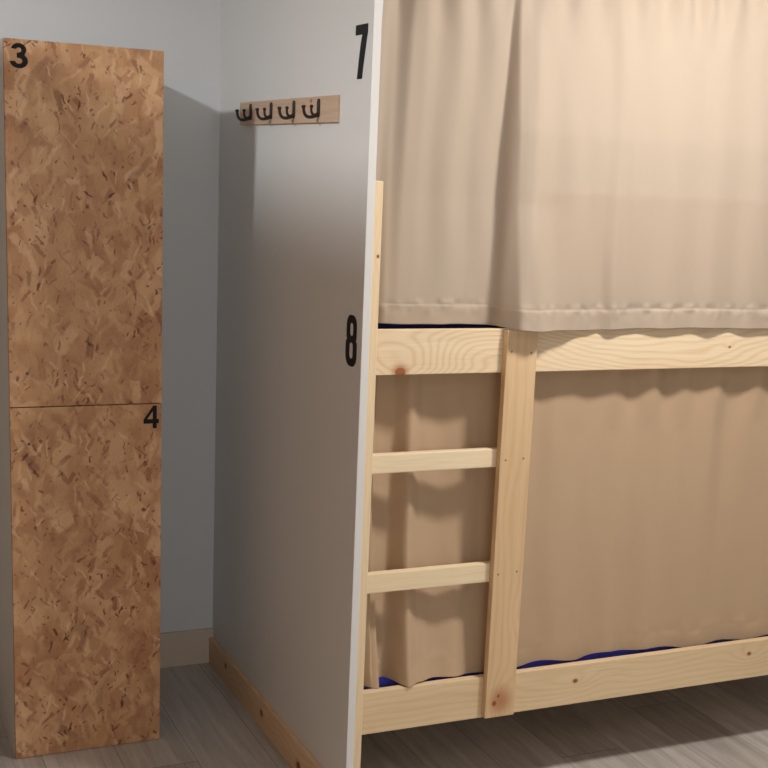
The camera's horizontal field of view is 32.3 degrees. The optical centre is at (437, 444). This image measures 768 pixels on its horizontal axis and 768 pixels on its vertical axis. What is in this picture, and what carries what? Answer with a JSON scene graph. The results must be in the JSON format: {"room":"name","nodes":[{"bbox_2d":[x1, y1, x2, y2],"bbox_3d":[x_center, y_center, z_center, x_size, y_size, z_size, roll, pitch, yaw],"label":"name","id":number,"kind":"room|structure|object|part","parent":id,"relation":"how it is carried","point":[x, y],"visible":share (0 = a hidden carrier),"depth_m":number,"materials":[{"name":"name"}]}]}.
{"room":"dormitory","nodes":[
{"label":"dormitory","id":0,"kind":"room"},
{"bbox_2d":[0,0,383,632],"bbox_3d":[-0.472,-0.590,4.210,5.900,2.600,0.120,-3,13,-25],"label":"wall","id":1,"kind":"structure","parent":0,"point":[188,32],"depth_m":4.00,"materials":[{"name":"white paint"}]},
{"bbox_2d":[160,628,212,667],"bbox_3d":[-1.950,0.709,3.721,2.700,0.116,0.012,-3,13,-25],"label":"baseboard","id":2,"kind":"structure","parent":1,"relation":"attached to","point":[186,647],"depth_m":4.25,"materials":[{"name":"grey wood"}]},
{"bbox_2d":[209,0,382,767],"bbox_3d":[-0.418,-0.447,3.531,0.033,2.600,1.181,-3,13,-25],"label":"wall","id":3,"kind":"structure","parent":0,"point":[297,201],"depth_m":3.47,"materials":[{"name":"white paint"}]},
{"bbox_2d":[235,95,339,124],"bbox_3d":[-0.415,-0.860,3.415,0.054,0.062,0.768,-3,13,-25],"label":"coat rack","id":4,"kind":"object","parent":3,"relation":"attached to","point":[318,109],"visible":1,"depth_m":3.34,"materials":[{"name":"brown wood"}]},
{"bbox_2d":[345,315,356,366],"bbox_3d":[-0.201,-0.242,3.085,0.001,0.120,0.067,-3,13,-25],"label":"number sign","id":5,"kind":"object","parent":3,"relation":"attached to","point":[351,362],"visible":1,"depth_m":3.08,"materials":[{"name":"black plastic"}]},
{"bbox_2d":[356,23,367,78],"bbox_3d":[-0.171,-0.877,2.956,0.001,0.117,0.071,-3,13,-25],"label":"number sign","id":6,"kind":"object","parent":3,"relation":"attached to","point":[362,29],"visible":1,"depth_m":2.95,"materials":[{"name":"black plastic"}]},
{"bbox_2d":[0,663,767,767],"bbox_3d":[0.610,1.279,2.113,5.900,0.100,5.700,-3,13,-25],"label":"floor","id":7,"kind":"structure","parent":0,"point":[203,724],"depth_m":3.83,"materials":[{"name":"grey wood"}]},
{"bbox_2d":[0,38,163,758],"bbox_3d":[-1.020,-0.127,3.673,0.388,1.860,0.519,-3,13,-25],"label":"locker","id":8,"kind":"object","parent":7,"relation":"on","point":[81,125],"visible":1,"depth_m":3.43,"materials":[{"name":"brown wood"}]},
{"bbox_3d":[-0.890,-0.545,3.354,0.388,0.901,0.016,-3,13,-25],"label":"door","id":9,"kind":"part","parent":8,"relation":"part of","materials":[{"name":"brown wood"}]},
{"bbox_3d":[-0.935,0.365,3.543,0.388,0.955,0.016,-3,13,-25],"label":"door","id":10,"kind":"part","parent":8,"relation":"part of","materials":[{"name":"brown wood"}]},
{"bbox_2d":[353,181,767,767],"bbox_3d":[0.500,0.014,4.072,2.045,1.569,1.126,-3,13,-25],"label":"bunk bed","id":11,"kind":"object","parent":7,"relation":"on","point":[502,690],"visible":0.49,"depth_m":3.34,"materials":[{"name":"brown wood"}]},
{"bbox_3d":[-0.187,0.166,3.176,0.026,1.569,0.068,-3,13,-25],"label":"post","id":12,"kind":"part","parent":11,"relation":"part of","materials":[{"name":"brown wood"}]},
{"bbox_2d":[378,323,503,328],"bbox_3d":[0.501,-0.419,4.004,1.949,0.156,0.920,-3,13,-25],"label":"mattress","id":13,"kind":"object","parent":11,"relation":"on","point":[380,325],"visible":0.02,"depth_m":3.26,"materials":[{"name":"blue fabric"}]},
{"bbox_3d":[0.692,0.622,3.706,1.973,0.111,0.022,-3,13,-25],"label":"rail","id":14,"kind":"part","parent":11,"relation":"part of","materials":[{"name":"brown wood"}]},
{"bbox_2d":[363,634,767,689],"bbox_3d":[0.462,0.465,4.176,1.949,0.160,0.946,-3,13,-25],"label":"mattress","id":15,"kind":"object","parent":11,"relation":"on","point":[383,681],"visible":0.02,"depth_m":3.63,"materials":[{"name":"blue fabric"}]},
{"bbox_2d":[364,366,767,687],"bbox_3d":[0.702,0.183,3.626,1.973,0.811,0.103,-2,13,-24],"label":"curtain","id":16,"kind":"object","parent":11,"relation":"hanging from","point":[647,513],"visible":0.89,"depth_m":3.50,"materials":[{"name":"beige fabric"}]},
{"bbox_2d":[376,0,767,331],"bbox_3d":[0.771,-0.770,3.410,2.040,0.950,0.129,-3,13,-25],"label":"curtain","id":17,"kind":"object","parent":11,"relation":"hanging from","point":[542,165],"visible":0.97,"depth_m":3.21,"materials":[{"name":"beige fabric"}]},
{"bbox_3d":[0.736,-0.260,3.523,1.973,0.107,0.022,-3,13,-25],"label":"rail","id":18,"kind":"part","parent":11,"relation":"part of","materials":[{"name":"brown wood"}]}
]}

